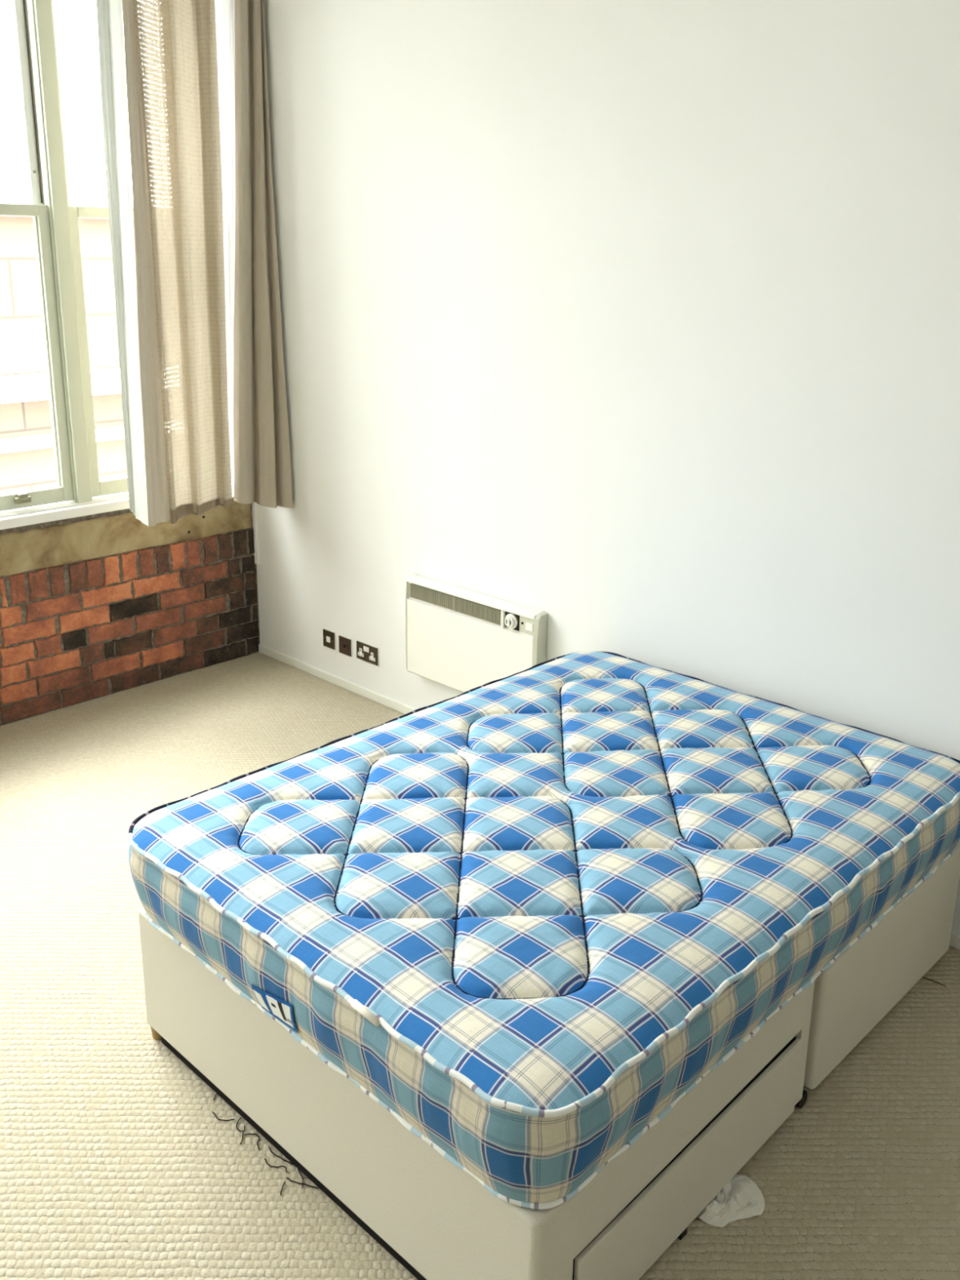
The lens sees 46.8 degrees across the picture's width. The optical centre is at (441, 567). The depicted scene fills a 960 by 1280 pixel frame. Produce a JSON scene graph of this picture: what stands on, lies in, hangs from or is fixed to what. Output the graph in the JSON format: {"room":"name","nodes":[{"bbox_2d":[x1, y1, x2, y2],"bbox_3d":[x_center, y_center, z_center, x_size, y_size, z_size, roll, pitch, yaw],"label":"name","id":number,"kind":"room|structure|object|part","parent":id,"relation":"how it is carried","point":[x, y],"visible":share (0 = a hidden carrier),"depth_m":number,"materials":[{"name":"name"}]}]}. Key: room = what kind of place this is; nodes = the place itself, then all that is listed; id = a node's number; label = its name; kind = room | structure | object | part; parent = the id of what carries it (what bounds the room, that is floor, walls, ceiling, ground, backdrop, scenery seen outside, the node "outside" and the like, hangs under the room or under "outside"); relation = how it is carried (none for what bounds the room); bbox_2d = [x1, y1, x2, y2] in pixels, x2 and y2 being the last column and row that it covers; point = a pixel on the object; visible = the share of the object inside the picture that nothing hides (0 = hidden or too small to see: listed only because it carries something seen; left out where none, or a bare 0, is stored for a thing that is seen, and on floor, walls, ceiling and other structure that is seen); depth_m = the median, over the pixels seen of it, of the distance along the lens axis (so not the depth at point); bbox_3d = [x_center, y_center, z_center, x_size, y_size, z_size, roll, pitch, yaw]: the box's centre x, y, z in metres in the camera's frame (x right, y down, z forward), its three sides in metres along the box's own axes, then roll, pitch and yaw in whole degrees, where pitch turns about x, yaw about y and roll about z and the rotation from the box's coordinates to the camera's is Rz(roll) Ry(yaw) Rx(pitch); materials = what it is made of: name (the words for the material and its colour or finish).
{"room":"bedroom","nodes":[
{"label":"bedroom","id":0,"kind":"room"},
{"bbox_2d":[0,503,259,725],"bbox_3d":[-3.182,-0.840,3.316,6.000,3.752,0.311,-14,21,-42],"label":"wall","id":1,"kind":"structure","parent":0,"point":[75,633],"depth_m":5.13,"materials":[{"name":"brick"}]},
{"bbox_2d":[0,508,132,534],"bbox_3d":[-3.115,0.171,3.501,5.970,0.100,0.064,-14,21,-42],"label":"trim","id":2,"kind":"structure","parent":1,"relation":"attached to","point":[20,529],"depth_m":4.84,"materials":[{"name":"white wood"}]},
{"bbox_2d":[0,0,133,529],"bbox_3d":[-1.985,-1.379,4.256,2.500,2.552,0.194,-14,21,-42],"label":"window","id":3,"kind":"structure","parent":1,"relation":"in","point":[79,491],"depth_m":4.65,"materials":[{"name":"grey paint"}]},
{"bbox_3d":[-2.025,-1.956,4.106,1.018,1.230,0.044,-14,21,-42],"label":"sash","id":4,"kind":"part","parent":3,"relation":"part of","materials":[{"name":"white paint"}]},
{"bbox_3d":[-1.647,-2.063,4.418,0.007,1.160,0.006,-14,21,-42],"label":"sash cord","id":5,"kind":"part","parent":3,"relation":"part of","materials":[{"name":"white metal"}]},
{"bbox_3d":[-1.991,-0.800,4.388,1.008,1.238,0.048,-14,21,-42],"label":"sash","id":6,"kind":"part","parent":3,"relation":"part of","materials":[{"name":"grey paint"}]},
{"bbox_3d":[-1.996,-1.398,4.263,2.420,2.520,0.160,-14,21,-42],"label":"frame","id":7,"kind":"part","parent":3,"relation":"part of","materials":[{"name":"grey paint"}]},
{"bbox_3d":[-1.989,-0.176,4.591,2.500,0.054,0.194,-14,21,-42],"label":"sill","id":8,"kind":"part","parent":3,"relation":"part of","materials":[{"name":"white paint"}]},
{"bbox_3d":[-1.397,-2.118,4.694,0.586,1.230,0.044,-14,21,-42],"label":"sash","id":9,"kind":"part","parent":3,"relation":"part of","materials":[{"name":"white paint"}]},
{"bbox_3d":[-1.363,-0.963,4.976,0.576,1.238,0.048,-14,21,-42],"label":"sash","id":10,"kind":"part","parent":3,"relation":"part of","materials":[{"name":"grey paint"}]},
{"bbox_2d":[0,497,251,576],"bbox_3d":[-3.098,0.268,3.509,5.970,0.188,0.034,-14,21,-42],"label":"window sill","id":11,"kind":"structure","parent":1,"relation":"attached to","point":[50,546],"depth_m":4.97,"materials":[{"name":"stone"}]},
{"bbox_3d":[-1.858,-2.631,3.765,2.805,0.048,0.250,-14,21,-42],"label":"rail","id":12,"kind":"object","parent":1,"relation":"attached to","visible":0},
{"bbox_2d":[96,0,293,526],"bbox_3d":[-1.050,-1.497,4.734,0.766,2.617,0.244,-14,21,-42],"label":"curtain","id":13,"kind":"object","parent":12,"relation":"hanging from","point":[203,391],"visible":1,"depth_m":4.75,"materials":[{"name":"beige fabric"}]},
{"bbox_2d":[0,652,959,1279],"bbox_3d":[-0.988,1.614,1.741,6.120,0.120,6.500,-14,21,-42],"label":"floor","id":14,"kind":"structure","parent":0,"point":[117,1162],"depth_m":2.66,"materials":[{"name":"carpet"}]},
{"bbox_2d":[212,1111,234,1120],"bbox_3d":[-0.520,1.304,2.623,0.063,0.004,0.017,7,17,23],"label":"thread","id":15,"kind":"object","parent":14,"relation":"on","point":[212,1112],"visible":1,"depth_m":2.62,"materials":[{"name":"black fabric"}]},
{"bbox_2d":[235,1117,244,1132],"bbox_3d":[-0.472,1.311,2.602,0.021,0.004,0.047,-8,18,-28],"label":"thread","id":16,"kind":"object","parent":14,"relation":"on","point":[240,1117],"visible":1,"depth_m":2.59,"materials":[{"name":"black fabric"}]},
{"bbox_2d":[244,1133,259,1150],"bbox_3d":[-0.429,1.323,2.559,0.024,0.004,0.062,-14,21,-42],"label":"thread","id":17,"kind":"object","parent":14,"relation":"on","point":[248,1133],"visible":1,"depth_m":2.57,"materials":[{"name":"black fabric"}]},
{"bbox_2d":[264,1158,286,1172],"bbox_3d":[-0.373,1.343,2.486,0.067,0.004,0.015,8,17,25],"label":"thread","id":18,"kind":"object","parent":14,"relation":"on","point":[264,1158],"visible":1,"depth_m":2.48,"materials":[{"name":"black fabric"}]},
{"bbox_2d":[268,1146,293,1164],"bbox_3d":[-0.367,1.336,2.512,0.082,0.004,0.010,13,20,38],"label":"thread","id":19,"kind":"object","parent":14,"relation":"on","point":[268,1146],"visible":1,"depth_m":2.51,"materials":[{"name":"black fabric"}]},
{"bbox_2d":[297,1168,303,1187],"bbox_3d":[-0.310,1.353,2.454,0.008,0.004,0.057,-5,16,-17],"label":"thread","id":20,"kind":"object","parent":14,"relation":"on","point":[297,1168],"visible":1,"depth_m":2.46,"materials":[{"name":"black fabric"}]},
{"bbox_2d":[286,1177,318,1188],"bbox_3d":[-0.307,1.357,2.438,0.080,0.004,0.007,6,17,21],"label":"thread","id":21,"kind":"object","parent":14,"relation":"on","point":[286,1177],"visible":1,"depth_m":2.44,"materials":[{"name":"black fabric"}]},
{"bbox_2d":[138,843,959,1279],"bbox_3d":[0.352,1.005,3.017,1.838,0.376,1.346,-15,21,-43],"label":"base","id":22,"kind":"object","parent":14,"relation":"on","point":[433,1216],"visible":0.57,"depth_m":2.34,"materials":[{"name":"fabric"}]},
{"bbox_2d":[128,651,959,1209],"bbox_3d":[0.348,0.695,2.932,1.927,0.259,1.426,-15,21,-43],"label":"mattress","id":23,"kind":"object","parent":22,"relation":"on","point":[526,913],"visible":1,"depth_m":2.48,"materials":[{"name":"blue fabric"}]},
{"bbox_3d":[-0.382,0.924,2.359,0.020,0.051,0.034,-15,21,-43],"label":"white panel","id":24,"kind":"part","parent":23,"relation":"part of","materials":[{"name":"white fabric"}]},
{"bbox_3d":[-0.334,0.925,2.307,0.019,0.064,0.077,-15,21,-43],"label":"white panel","id":25,"kind":"part","parent":23,"relation":"part of","materials":[{"name":"white fabric"}]},
{"bbox_3d":[0.536,1.272,2.312,0.817,0.224,0.012,-15,21,-43],"label":"drawer","id":26,"kind":"part","parent":22,"relation":"part of","materials":[{"name":"fabric"}]},
{"bbox_2d":[697,1174,764,1226],"bbox_3d":[0.630,1.361,2.388,0.174,0.029,0.116,-14,21,-42],"label":"tissue","id":27,"kind":"object","parent":14,"relation":"on","point":[740,1197],"visible":0.92,"depth_m":2.37,"materials":[{"name":"white paper"}]},
{"bbox_2d":[922,976,946,986],"bbox_3d":[1.391,1.169,3.132,0.016,0.004,0.072,-14,21,-42],"label":"thread","id":28,"kind":"object","parent":14,"relation":"on","point":[922,976],"visible":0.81,"depth_m":3.13,"materials":[{"name":"black fabric"}]},
{"bbox_2d":[256,0,959,934],"bbox_3d":[1.273,-0.776,3.133,0.120,3.750,6.200,-14,21,-42],"label":"wall","id":29,"kind":"structure","parent":0,"point":[634,325],"depth_m":3.71,"materials":[{"name":"white paint"}]},
{"bbox_2d":[251,502,259,564],"bbox_3d":[-0.929,-1.522,5.178,0.014,3.125,0.042,-14,21,-42],"label":"trim","id":30,"kind":"structure","parent":29,"relation":"attached to","point":[254,505],"depth_m":5.54,"materials":[{"name":"white paint"}]},
{"bbox_2d":[323,628,336,649],"bbox_3d":[-0.534,0.343,5.272,0.012,0.088,0.088,-14,21,-42],"label":"socket","id":31,"kind":"object","parent":29,"relation":"attached to","point":[329,637],"visible":1,"depth_m":5.26,"materials":[{"name":"brown metal"}]},
{"bbox_2d":[338,634,352,657],"bbox_3d":[-0.451,0.370,5.189,0.014,0.088,0.090,-14,21,-42],"label":"socket","id":32,"kind":"object","parent":29,"relation":"attached to","point":[344,642],"visible":1,"depth_m":5.18,"materials":[{"name":"brown metal"}]},
{"bbox_2d":[342,642,346,649],"bbox_3d":[-0.451,0.369,5.183,0.003,0.034,0.034,-14,21,-42],"label":"outlet","id":33,"kind":"object","parent":32,"relation":"attached to","point":[344,644],"depth_m":5.18,"materials":[{"name":"brown metal"}]},
{"bbox_2d":[356,640,378,666],"bbox_3d":[-0.340,0.394,5.078,0.013,0.088,0.150,-14,21,-42],"label":"power socket","id":34,"kind":"object","parent":29,"relation":"attached to","point":[366,652],"visible":1,"depth_m":5.07,"materials":[{"name":"brown metal"}]},
{"bbox_2d":[404,573,547,693],"bbox_3d":[0.121,0.315,4.519,0.074,0.436,0.750,-14,21,-42],"label":"heater","id":35,"kind":"object","parent":29,"relation":"attached to","point":[462,640],"visible":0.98,"depth_m":4.50,"materials":[{"name":"white metal"}]},
{"bbox_2d":[409,582,501,625],"bbox_3d":[0.054,0.149,4.521,0.010,0.058,0.536,-14,21,-42],"label":"grille","id":36,"kind":"object","parent":35,"relation":"attached to","point":[464,606],"depth_m":4.51,"materials":[{"name":"beige metal"}]},
{"bbox_3d":[0.267,0.212,4.297,0.023,0.060,0.060,-14,21,-42],"label":"dial knob","id":37,"kind":"part","parent":35,"relation":"part of","materials":[{"name":"white plastic"}]},
{"bbox_3d":[0.306,0.217,4.280,0.006,0.066,0.156,-14,21,-42],"label":"control panel","id":38,"kind":"part","parent":35,"relation":"part of","materials":[{"name":"beige plastic"}]},
{"bbox_2d":[525,622,533,631],"bbox_3d":[0.338,0.230,4.240,0.008,0.028,0.036,-14,21,-42],"label":"rocker switch","id":39,"kind":"object","parent":35,"relation":"attached to","point":[529,626],"depth_m":4.23,"materials":[{"name":"white plastic"}]},
{"bbox_2d":[258,644,959,949],"bbox_3d":[1.220,1.022,3.587,0.013,0.042,6.200,-14,21,-42],"label":"baseboard","id":40,"kind":"structure","parent":29,"relation":"attached to","point":[954,941],"depth_m":5.23,"materials":[{"name":"white paint"}]},
{"label":"outside","id":41,"kind":"structure","parent":0,"visible":0},
{"bbox_2d":[0,203,146,493],"bbox_3d":[-5.094,0.162,7.864,13.200,5.360,0.560,-14,21,-42],"label":"neighbouring building","id":42,"kind":"structure","parent":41,"point":[27,455],"depth_m":9.05,"materials":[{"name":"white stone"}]}
]}

